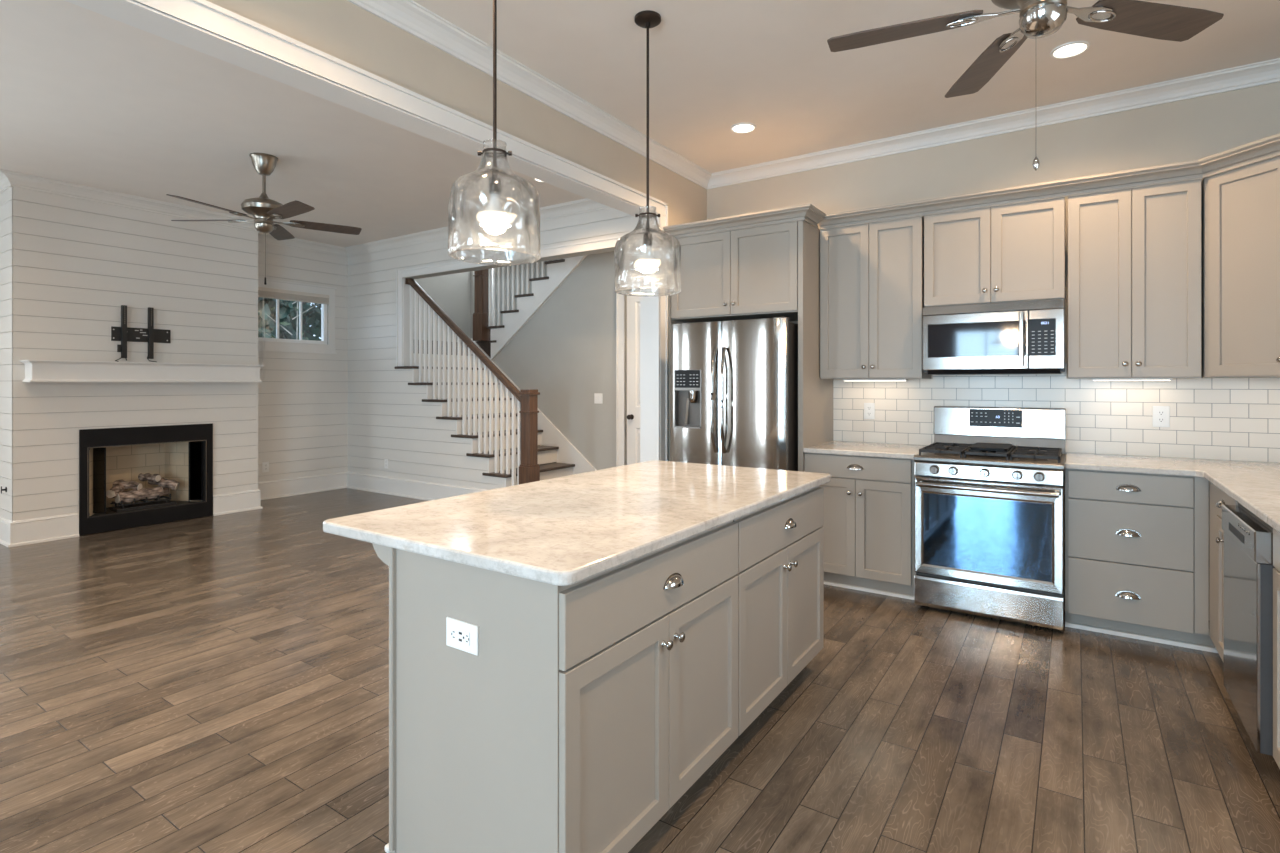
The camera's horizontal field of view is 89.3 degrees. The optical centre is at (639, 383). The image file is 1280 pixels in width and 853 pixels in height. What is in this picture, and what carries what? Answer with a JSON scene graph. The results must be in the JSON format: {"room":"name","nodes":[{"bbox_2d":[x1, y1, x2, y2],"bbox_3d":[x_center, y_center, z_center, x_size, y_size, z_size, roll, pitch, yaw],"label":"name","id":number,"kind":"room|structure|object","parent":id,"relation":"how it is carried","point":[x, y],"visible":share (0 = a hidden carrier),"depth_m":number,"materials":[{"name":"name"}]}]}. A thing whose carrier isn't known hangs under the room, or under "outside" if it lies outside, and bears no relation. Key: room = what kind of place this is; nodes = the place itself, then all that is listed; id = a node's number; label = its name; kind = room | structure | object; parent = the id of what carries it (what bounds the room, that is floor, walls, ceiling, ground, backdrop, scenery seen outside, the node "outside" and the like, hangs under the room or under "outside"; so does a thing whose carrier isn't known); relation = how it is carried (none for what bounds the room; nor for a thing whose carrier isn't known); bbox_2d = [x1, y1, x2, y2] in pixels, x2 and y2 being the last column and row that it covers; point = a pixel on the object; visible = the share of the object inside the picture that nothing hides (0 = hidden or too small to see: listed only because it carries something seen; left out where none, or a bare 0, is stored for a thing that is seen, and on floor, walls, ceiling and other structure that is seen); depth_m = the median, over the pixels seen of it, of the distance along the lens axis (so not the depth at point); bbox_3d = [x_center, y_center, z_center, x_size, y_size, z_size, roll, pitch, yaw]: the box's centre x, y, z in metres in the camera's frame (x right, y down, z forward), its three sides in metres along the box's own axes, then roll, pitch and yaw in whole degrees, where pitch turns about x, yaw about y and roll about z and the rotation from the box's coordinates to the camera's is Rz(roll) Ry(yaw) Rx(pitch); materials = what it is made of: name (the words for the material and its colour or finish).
{"room":"kitchen","nodes":[
{"label":"kitchen","id":0,"kind":"room"},
{"bbox_2d":[0,187,14,520],"bbox_3d":[-5.494,-0.196,5.602,0.530,3.128,0.014,0,0,34],"label":"boards","id":1,"kind":"object","parent":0,"point":[6,331],"visible":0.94,"depth_m":5.55,"materials":[{"name":"white paint"}]},
{"bbox_2d":[7,200,255,512],"bbox_3d":[-4.953,-0.195,6.418,0.516,3.130,1.944,0,0,34],"label":"wall","id":2,"kind":"structure","parent":0,"point":[19,200],"depth_m":6.04,"materials":[{"name":"white wood"}]},
{"bbox_2d":[0,513,78,547],"bbox_3d":[-6.697,1.265,3.785,0.562,0.210,5.208,0,0,34],"label":"baseboard","id":3,"kind":"structure","parent":2,"relation":"attached to","point":[51,528],"depth_m":5.58,"materials":[{"name":"white paint"}]},
{"bbox_2d":[12,187,257,520],"bbox_3d":[-4.733,-0.196,6.271,0.014,3.128,1.972,0,0,34],"label":"boards","id":4,"kind":"object","parent":2,"relation":"attached to","point":[43,399],"visible":0.91,"depth_m":6.04,"materials":[{"name":"white paint"}]},
{"bbox_2d":[111,305,170,361],"bbox_3d":[-4.739,-0.463,6.179,0.078,0.530,0.470,0,0,34],"label":"tv bracket","id":5,"kind":"object","parent":4,"relation":"attached to","point":[123,333],"visible":1,"depth_m":6.17,"materials":[{"name":"black metal"}]},
{"bbox_2d":[19,360,264,381],"bbox_3d":[-4.628,-0.103,6.199,0.238,0.186,1.886,0,0,34],"label":"mantel shelf","id":6,"kind":"object","parent":4,"relation":"attached to","point":[35,370],"visible":1,"depth_m":5.98,"materials":[{"name":"white paint"}]},
{"bbox_2d":[79,423,212,535],"bbox_3d":[-4.920,0.890,6.385,0.509,0.951,1.078,0,0,34],"label":"fireplace insert","id":7,"kind":"object","parent":2,"relation":"in","point":[183,454],"depth_m":6.40,"materials":[{"name":"black metal"}]},
{"bbox_2d":[114,486,162,503],"bbox_3d":[-4.887,1.091,6.323,0.116,0.127,0.376,0,0,30],"label":"log","id":8,"kind":"object","parent":7,"relation":"on","point":[126,497],"visible":0.96,"depth_m":6.29,"materials":[{"name":"brown wood"}]},
{"bbox_2d":[112,480,141,489],"bbox_3d":[-4.993,0.991,6.311,0.241,0.109,0.078,0,0,-6],"label":"log","id":9,"kind":"object","parent":8,"relation":"on","point":[134,485],"visible":0.88,"depth_m":6.29,"materials":[{"name":"brown wood"}]},
{"bbox_2d":[110,500,175,511],"bbox_3d":[-4.878,1.204,6.365,0.200,0.028,0.480,0,0,34],"label":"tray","id":10,"kind":"object","parent":7,"relation":"on","point":[155,503],"depth_m":6.31,"materials":[{"name":"black metal"}]},
{"bbox_2d":[124,487,169,494],"bbox_3d":[-4.952,1.099,6.452,0.110,0.125,0.433,0,0,34],"label":"log","id":11,"kind":"object","parent":7,"relation":"on","point":[166,491],"visible":0.15,"depth_m":6.57,"materials":[{"name":"brown wood"}]},
{"bbox_2d":[106,485,127,497],"bbox_3d":[-5.023,1.028,6.222,0.087,0.124,0.264,0,0,-14],"label":"log","id":12,"kind":"object","parent":11,"relation":"on","point":[112,493],"visible":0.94,"depth_m":6.14,"materials":[{"name":"brown wood"}]},
{"bbox_2d":[148,477,179,490],"bbox_3d":[-4.808,1.011,6.540,0.268,0.155,0.092,0,0,-12],"label":"log","id":13,"kind":"object","parent":11,"relation":"on","point":[165,483],"visible":0.92,"depth_m":6.52,"materials":[{"name":"brown wood"}]},
{"bbox_2d":[138,473,160,481],"bbox_3d":[-4.908,0.943,6.482,0.211,0.088,0.072,0,0,9],"label":"log","id":14,"kind":"object","parent":13,"relation":"on","point":[142,477],"visible":1,"depth_m":6.46,"materials":[{"name":"brown wood"}]},
{"bbox_2d":[0,169,610,257],"bbox_3d":[-3.966,-1.708,3.707,5.180,0.105,8.126,0,0,34],"label":"trim","id":15,"kind":"structure","parent":2,"relation":"attached to","point":[8,179],"depth_m":6.41,"materials":[{"name":"white paint"}]},
{"bbox_2d":[258,254,347,475],"bbox_3d":[-6.212,-0.195,5.165,0.146,3.130,8.440,0,0,34],"label":"wall","id":16,"kind":"structure","parent":0,"point":[278,254],"depth_m":8.14,"materials":[{"name":"white wood"}]},
{"bbox_2d":[258,299,326,343],"bbox_3d":[-4.299,-0.812,7.943,0.060,0.635,0.935,0,0,34],"label":"window","id":17,"kind":"structure","parent":16,"relation":"in","point":[323,306],"depth_m":8.05,"materials":[{"name":"white plastic"}]},
{"bbox_2d":[257,287,328,341],"bbox_3d":[-4.245,-0.589,7.909,0.052,1.077,0.919,0,0,34],"label":"window blind","id":18,"kind":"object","parent":17,"relation":"attached to","point":[263,292],"depth_m":7.88,"materials":[{"name":"white fabric"}]},
{"bbox_2d":[258,278,336,353],"bbox_3d":[-4.253,-0.807,7.940,0.080,0.855,1.100,0,0,34],"label":"trim","id":19,"kind":"structure","parent":16,"relation":"attached to","point":[276,284],"depth_m":8.04,"materials":[{"name":"white paint"}]},
{"bbox_2d":[257,242,347,481],"bbox_3d":[-4.240,-0.196,7.954,0.014,3.128,1.412,0,0,34],"label":"boards","id":20,"kind":"object","parent":16,"relation":"attached to","point":[305,390],"visible":0.57,"depth_m":8.06,"materials":[{"name":"white paint"}]},
{"bbox_2d":[262,462,268,471],"bbox_3d":[-4.425,0.990,7.658,0.008,0.120,0.076,0,0,34],"label":"wall outlet","id":21,"kind":"object","parent":20,"relation":"attached to","point":[265,465],"visible":1,"depth_m":7.65,"materials":[{"name":"white plastic"}]},
{"bbox_2d":[414,271,470,433],"bbox_3d":[-3.370,-1.230,9.611,0.120,5.200,2.310,0,0,34],"label":"wall","id":22,"kind":"structure","parent":0,"point":[451,293],"depth_m":10.15,"materials":[{"name":"grey paint"}]},
{"bbox_2d":[207,0,706,225],"bbox_3d":[-1.755,-0.195,2.229,0.140,3.130,8.140,0,0,34],"label":"wall","id":23,"kind":"structure","parent":0,"point":[343,30],"depth_m":3.30,"materials":[{"name":"beige paint"}]},
{"bbox_2d":[64,0,659,461],"bbox_3d":[-1.695,0.045,2.318,0.168,2.650,6.355,0,0,34],"label":"trim","id":24,"kind":"structure","parent":23,"relation":"attached to","point":[130,12],"depth_m":3.06,"materials":[{"name":"white paint"}]},
{"bbox_2d":[133,0,667,460],"bbox_3d":[-1.625,-0.005,2.270,0.030,2.750,6.555,0,0,34],"label":"trim","id":25,"kind":"structure","parent":23,"relation":"attached to","point":[206,15],"depth_m":2.99,"materials":[{"name":"white paint"}]},
{"bbox_2d":[347,0,1279,188],"bbox_3d":[-0.116,-1.712,1.127,3.810,0.095,8.140,0,0,34],"label":"trim","id":26,"kind":"structure","parent":23,"relation":"attached to","point":[409,16],"depth_m":4.00,"materials":[{"name":"white paint"}]},
{"bbox_2d":[471,268,492,451],"bbox_3d":[-0.380,-1.230,8.932,6.000,5.200,0.100,0,0,34],"label":"wall","id":27,"kind":"structure","parent":0,"point":[472,272],"depth_m":10.43,"materials":[{"name":"grey paint"}]},
{"bbox_2d":[348,208,638,489],"bbox_3d":[-1.695,-0.196,7.085,5.180,3.128,0.014,0,0,34],"label":"boards","id":28,"kind":"object","parent":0,"point":[371,276],"visible":0.41,"depth_m":7.94,"materials":[{"name":"white paint"}]},
{"bbox_2d":[384,459,387,468],"bbox_3d":[-3.154,0.998,8.052,0.076,0.120,0.008,0,0,34],"label":"wall outlet","id":29,"kind":"object","parent":28,"relation":"attached to","point":[385,460],"visible":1,"depth_m":8.05,"materials":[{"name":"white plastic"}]},
{"bbox_2d":[493,251,626,471],"bbox_3d":[-0.210,-0.105,7.528,4.150,2.950,0.100,0,0,34],"label":"wall","id":30,"kind":"structure","parent":0,"point":[566,351],"depth_m":7.83,"materials":[{"name":"grey paint"}]},
{"bbox_2d":[594,393,601,403],"bbox_3d":[-0.494,0.180,7.652,0.118,0.120,0.010,0,0,34],"label":"light switch","id":31,"kind":"object","parent":30,"relation":"attached to","point":[597,396],"visible":1,"depth_m":7.65,"materials":[{"name":"white plastic"}]},
{"bbox_2d":[616,293,624,466],"bbox_3d":[0.177,0.095,7.190,1.070,2.550,0.030,0,0,34],"label":"trim","id":32,"kind":"structure","parent":30,"relation":"attached to","point":[620,299],"depth_m":7.46,"materials":[{"name":"white paint"}]},
{"bbox_2d":[627,296,639,464],"bbox_3d":[0.186,0.149,7.203,0.840,2.429,0.108,0,0,34],"label":"door","id":33,"kind":"structure","parent":30,"relation":"in","point":[633,302],"depth_m":7.40,"materials":[{"name":"white paint"}]},
{"bbox_2d":[0,488,1279,852],"bbox_3d":[-1.775,1.430,3.543,9.700,0.120,10.900,0,0,34],"label":"floor","id":34,"kind":"structure","parent":0,"point":[219,683],"depth_m":2.63,"materials":[{"name":"brown wood"}]},
{"bbox_2d":[394,338,595,486],"bbox_3d":[-1.861,0.378,8.515,3.608,1.984,2.246,0,0,34],"label":"staircase","id":35,"kind":"structure","parent":34,"relation":"on","point":[554,446],"depth_m":7.83,"materials":[{"name":"white paint"}]},
{"bbox_2d":[405,278,539,485],"bbox_3d":[-1.962,0.008,7.345,2.084,2.724,0.161,0,0,34],"label":"stair railing","id":36,"kind":"object","parent":35,"relation":"on","point":[528,468],"visible":0.84,"depth_m":7.25,"materials":[{"name":"brown wood"}]},
{"bbox_2d":[487,255,586,359],"bbox_3d":[-0.863,-1.194,8.512,2.128,1.783,1.095,0,0,34],"label":"staircase","id":37,"kind":"structure","parent":35,"relation":"on","point":[558,271],"depth_m":8.21,"materials":[{"name":"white wood"}]},
{"bbox_2d":[473,259,559,340],"bbox_3d":[-1.265,-1.894,8.141,2.261,2.648,0.176,0,0,34],"label":"railing","id":38,"kind":"object","parent":37,"relation":"on","point":[482,315],"visible":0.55,"depth_m":8.59,"materials":[{"name":"brown wood"}]},
{"bbox_2d":[372,521,737,852],"bbox_3d":[-0.222,0.921,2.120,0.796,0.897,0.971,0,0,34],"label":"base cabinet","id":39,"kind":"object","parent":34,"relation":"on","point":[585,710],"visible":0.94,"depth_m":1.74,"materials":[{"name":"beige paint"}]},
{"bbox_2d":[446,617,478,655],"bbox_3d":[-0.473,0.670,1.716,0.122,0.076,0.008,0,0,34],"label":"wall outlet","id":40,"kind":"object","parent":39,"relation":"attached to","point":[464,636],"visible":1,"depth_m":1.71,"materials":[{"name":"white plastic"}]},
{"bbox_2d":[451,627,469,645],"bbox_3d":[-0.475,0.670,1.715,0.070,0.034,0.004,0,0,34],"label":"receptacle","id":41,"kind":"object","parent":40,"relation":"attached to","point":[460,636],"depth_m":1.71,"materials":[{"name":"white plastic"}]},
{"bbox_2d":[323,460,830,585],"bbox_3d":[-0.047,0.456,2.601,1.030,0.035,1.980,0,0,34],"label":"countertop","id":42,"kind":"structure","parent":39,"relation":"on","point":[571,529],"depth_m":2.11,"materials":[{"name":"white stone"}]},
{"bbox_2d":[670,317,797,470],"bbox_3d":[0.791,0.453,4.851,0.900,1.795,0.866,0,0,34],"label":"refrigerator","id":43,"kind":"object","parent":34,"relation":"on","point":[734,383],"visible":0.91,"depth_m":4.49,"materials":[{"name":"silver metal"}]},
{"bbox_2d":[663,204,832,471],"bbox_3d":[0.853,0.087,4.933,1.166,2.562,0.738,0,0,34],"label":"tall cabinet","id":44,"kind":"object","parent":34,"relation":"on","point":[762,264],"visible":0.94,"depth_m":4.63,"materials":[{"name":"beige paint"}]},
{"bbox_2d":[733,486,823,735],"bbox_3d":[0.312,0.921,2.915,0.796,0.897,0.944,0,0,34],"label":"base cabinet","id":45,"kind":"object","parent":34,"relation":"on","point":[780,574],"visible":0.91,"depth_m":2.65,"materials":[{"name":"beige paint"}]},
{"bbox_2d":[804,453,915,599],"bbox_3d":[1.588,0.920,4.469,0.723,0.900,0.670,0,0,34],"label":"base cabinet","id":46,"kind":"object","parent":34,"relation":"on","point":[868,525],"visible":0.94,"depth_m":4.19,"materials":[{"name":"beige paint"}]},
{"bbox_2d":[803,441,927,458],"bbox_3d":[1.590,0.454,4.470,0.719,0.032,0.669,0,0,34],"label":"countertop","id":47,"kind":"structure","parent":46,"relation":"on","point":[886,450],"depth_m":4.34,"materials":[{"name":"white stone"}]},
{"bbox_2d":[913,406,1065,630],"bbox_3d":[2.168,0.750,4.000,0.766,1.184,0.802,0,0,34],"label":"range","id":48,"kind":"object","parent":34,"relation":"on","point":[989,526],"visible":0.95,"depth_m":3.75,"materials":[{"name":"silver metal"}]},
{"bbox_2d":[913,442,1065,470],"bbox_3d":[2.158,0.439,3.985,0.766,0.073,0.658,0,0,34],"label":"cooktop","id":49,"kind":"object","parent":48,"relation":"in","point":[1022,456],"depth_m":3.82,"materials":[{"name":"metal"}]},
{"bbox_2d":[969,443,1011,450],"bbox_3d":[2.174,0.393,4.009,0.204,0.016,0.370,0,0,34],"label":"griddle","id":50,"kind":"object","parent":48,"relation":"on","point":[977,446],"visible":1,"depth_m":3.95,"materials":[{"name":"black metal"}]},
{"bbox_2d":[1065,469,1217,652],"bbox_3d":[2.814,0.920,3.647,0.699,0.900,0.667,0,0,34],"label":"base cabinet","id":51,"kind":"object","parent":34,"relation":"on","point":[1137,544],"visible":0.98,"depth_m":3.41,"materials":[{"name":"beige paint"}]},
{"bbox_2d":[1209,481,1237,662],"bbox_3d":[2.914,0.919,2.816,0.648,0.898,0.666,0,0,34],"label":"base cabinet","id":52,"kind":"object","parent":34,"relation":"on","point":[1217,497],"visible":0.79,"depth_m":3.06,"materials":[{"name":"beige paint"}]},
{"bbox_2d":[1222,503,1274,755],"bbox_3d":[2.527,0.932,2.304,0.608,0.875,0.600,0,0,34],"label":"dishwasher","id":53,"kind":"object","parent":34,"relation":"on","point":[1248,540],"visible":0.95,"depth_m":2.31,"materials":[{"name":"silver metal"}]},
{"bbox_2d":[1273,528,1279,768],"bbox_3d":[2.130,0.919,1.650,0.648,0.898,0.914,0,0,34],"label":"base cabinet","id":54,"kind":"object","parent":34,"relation":"on","point":[1276,535],"visible":0.89,"depth_m":2.15,"materials":[{"name":"beige paint"}]},
{"bbox_2d":[1065,452,1279,532],"bbox_3d":[2.371,0.454,2.522,1.222,0.032,3.031,0,0,34],"label":"countertop","id":55,"kind":"structure","parent":54,"relation":"on","point":[1254,485],"depth_m":3.28,"materials":[{"name":"white stone"}]},
{"bbox_2d":[0,0,1279,246],"bbox_3d":[-2.358,-1.820,2.586,9.600,0.120,8.460,0,0,34],"label":"ceiling","id":56,"kind":"structure","parent":0,"point":[89,98],"depth_m":3.81,"materials":[{"name":"paint"}]},
{"bbox_2d":[166,153,361,284],"bbox_3d":[-2.899,-1.265,5.006,1.326,0.990,1.361,0,0,34],"label":"ceiling fan","id":57,"kind":"object","parent":56,"relation":"hanging from","point":[264,209],"visible":1,"depth_m":4.98,"materials":[{"name":"silver metal"}]},
{"bbox_2d":[448,0,540,264],"bbox_3d":[-0.515,-1.103,2.299,0.320,1.314,0.320,0,0,-34],"label":"pendant lamp","id":58,"kind":"object","parent":56,"relation":"hanging from","point":[494,215],"visible":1,"depth_m":2.18,"materials":[{"name":"clear glass"}]},
{"bbox_2d":[614,10,680,296],"bbox_3d":[0.037,-1.099,3.120,0.321,1.322,0.320,0,0,17],"label":"pendant lamp","id":59,"kind":"object","parent":56,"relation":"hanging from","point":[647,259],"visible":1,"depth_m":3.02,"materials":[{"name":"clear glass"}]},
{"bbox_2d":[730,123,755,133],"bbox_3d":[0.711,-1.756,4.463,0.178,0.008,0.178,0,0,34],"label":"recessed light","id":60,"kind":"object","parent":56,"relation":"in","point":[741,128],"visible":1,"depth_m":4.46,"materials":[{"name":"white plastic"}]},
{"bbox_2d":[827,0,1223,170],"bbox_3d":[1.273,-1.230,2.086,1.298,1.061,1.285,0,0,34],"label":"ceiling fan","id":61,"kind":"object","parent":56,"relation":"hanging from","point":[1038,18],"visible":1,"depth_m":2.20,"materials":[{"name":"silver metal"}]},
{"bbox_2d":[1050,41,1089,58],"bbox_3d":[2.267,-1.756,3.416,0.178,0.008,0.178,0,0,34],"label":"recessed light","id":62,"kind":"object","parent":56,"relation":"in","point":[1071,49],"visible":1,"depth_m":3.41,"materials":[{"name":"white plastic"}]},
{"bbox_2d":[348,82,1279,597],"bbox_3d":[-0.019,-0.245,6.038,9.430,3.230,0.120,0,0,34],"label":"wall","id":63,"kind":"structure","parent":0,"point":[1197,128],"depth_m":4.22,"materials":[{"name":"beige paint"}]},
{"bbox_2d":[213,471,485,515],"bbox_3d":[-3.073,1.265,6.901,3.098,0.210,1.828,0,0,34],"label":"baseboard","id":64,"kind":"structure","parent":63,"relation":"attached to","point":[227,503],"depth_m":7.78,"materials":[{"name":"white paint"}]},
{"bbox_2d":[396,270,409,365],"bbox_3d":[-2.882,-0.791,7.936,0.104,1.162,0.166,0,0,34],"label":"trim","id":65,"kind":"structure","parent":63,"relation":"attached to","point":[402,289],"depth_m":7.88,"materials":[{"name":"white paint"}]},
{"bbox_2d":[401,235,622,278],"bbox_3d":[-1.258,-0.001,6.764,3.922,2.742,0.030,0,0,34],"label":"trim","id":66,"kind":"structure","parent":63,"relation":"attached to","point":[610,242],"depth_m":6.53,"materials":[{"name":"white paint"}]},
{"bbox_2d":[864,403,874,418],"bbox_3d":[1.697,0.205,4.796,0.076,0.120,0.008,0,0,34],"label":"wall outlet","id":67,"kind":"object","parent":63,"relation":"attached to","point":[869,408],"visible":1,"depth_m":4.79,"materials":[{"name":"white plastic"}]},
{"bbox_2d":[819,200,930,378],"bbox_3d":[1.658,-0.613,4.587,0.692,1.162,0.397,0,0,34],"label":"upper cabinet","id":68,"kind":"object","parent":63,"relation":"attached to","point":[872,259],"visible":1,"depth_m":4.46,"materials":[{"name":"beige paint"}]},
{"bbox_2d":[843,379,907,380],"bbox_3d":[1.686,-0.023,4.657,0.440,0.014,0.050,0,0,34],"label":"light","id":69,"kind":"object","parent":68,"relation":"attached to","point":[843,379],"visible":0.96,"depth_m":4.63,"materials":[{"name":"white plastic"}]},
{"bbox_2d":[921,179,1065,306],"bbox_3d":[2.273,-0.847,4.173,0.791,0.694,0.397,0,0,34],"label":"upper cabinet","id":70,"kind":"object","parent":63,"relation":"attached to","point":[1004,245],"visible":1,"depth_m":4.05,"materials":[{"name":"beige paint"}]},
{"bbox_2d":[922,299,1064,374],"bbox_3d":[2.260,-0.277,4.153,0.775,0.438,0.435,0,0,34],"label":"microwave","id":71,"kind":"object","parent":70,"relation":"attached to","point":[1026,337],"visible":1,"depth_m":4.00,"materials":[{"name":"silver metal"}]},
{"bbox_2d":[833,363,1279,462],"bbox_3d":[1.956,0.220,3.228,2.716,0.700,2.340,0,0,34],"label":"backsplash","id":72,"kind":"structure","parent":63,"relation":"attached to","point":[1238,419],"depth_m":4.00,"materials":[{"name":"tile"}]},
{"bbox_2d":[1066,160,1202,378],"bbox_3d":[2.859,-0.612,3.779,0.620,1.165,0.397,0,0,34],"label":"upper cabinet","id":73,"kind":"object","parent":63,"relation":"attached to","point":[1135,235],"visible":1,"depth_m":3.65,"materials":[{"name":"beige paint"}]},
{"bbox_2d":[1091,378,1171,380],"bbox_3d":[2.905,-0.023,3.837,0.380,0.014,0.050,0,0,34],"label":"light","id":74,"kind":"object","parent":73,"relation":"attached to","point":[1095,379],"visible":0.96,"depth_m":3.81,"materials":[{"name":"white plastic"}]},
{"bbox_2d":[1153,406,1169,426],"bbox_3d":[3.100,0.198,3.853,0.080,0.125,0.008,0,0,34],"label":"wall outlet","id":75,"kind":"object","parent":63,"relation":"attached to","point":[1161,414],"visible":1,"depth_m":3.85,"materials":[{"name":"white plastic"}]},
{"bbox_2d":[1198,133,1279,377],"bbox_3d":[3.271,-0.613,3.329,0.626,1.162,0.684,0,0,34],"label":"upper cabinet","id":76,"kind":"object","parent":63,"relation":"attached to","point":[1241,184],"visible":0.98,"depth_m":3.32,"materials":[{"name":"beige paint"}]},
{"label":"outside","id":77,"kind":"structure","parent":0,"visible":0},
{"bbox_3d":[-18.645,1.820,15.551,31.700,0.100,45.000,0,0,34],"label":"ground","id":78,"kind":"structure","parent":77,"visible":0},
{"bbox_2d":[258,297,308,339],"bbox_3d":[-8.140,-1.116,13.372,2.850,5.778,2.747,0,0,-27],"label":"tree","id":79,"kind":"object","parent":78,"relation":"on","point":[287,312],"visible":0.09,"depth_m":13.24,"materials":[{"name":"green plant"}]},
{"bbox_2d":[258,301,317,339],"bbox_3d":[-5.575,-0.230,10.652,1.171,4.001,1.225,0,0,34],"label":"tree","id":80,"kind":"object","parent":78,"relation":"on","point":[297,307],"visible":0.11,"depth_m":10.58,"materials":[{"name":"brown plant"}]},
{"bbox_2d":[294,301,320,340],"bbox_3d":[-9.836,-2.107,18.617,4.317,7.758,4.270,0,0,34],"label":"tree","id":81,"kind":"object","parent":78,"relation":"on","point":[314,313],"visible":0.03,"depth_m":17.89,"materials":[{"name":"green plant"}]},
{"bbox_2d":[306,302,319,334],"bbox_3d":[-14.020,-3.314,25.818,6.953,10.172,7.120,0,0,34],"label":"tree","id":82,"kind":"object","parent":78,"relation":"on","point":[307,302],"visible":0.02,"depth_m":24.71,"materials":[{"name":"green plant"}]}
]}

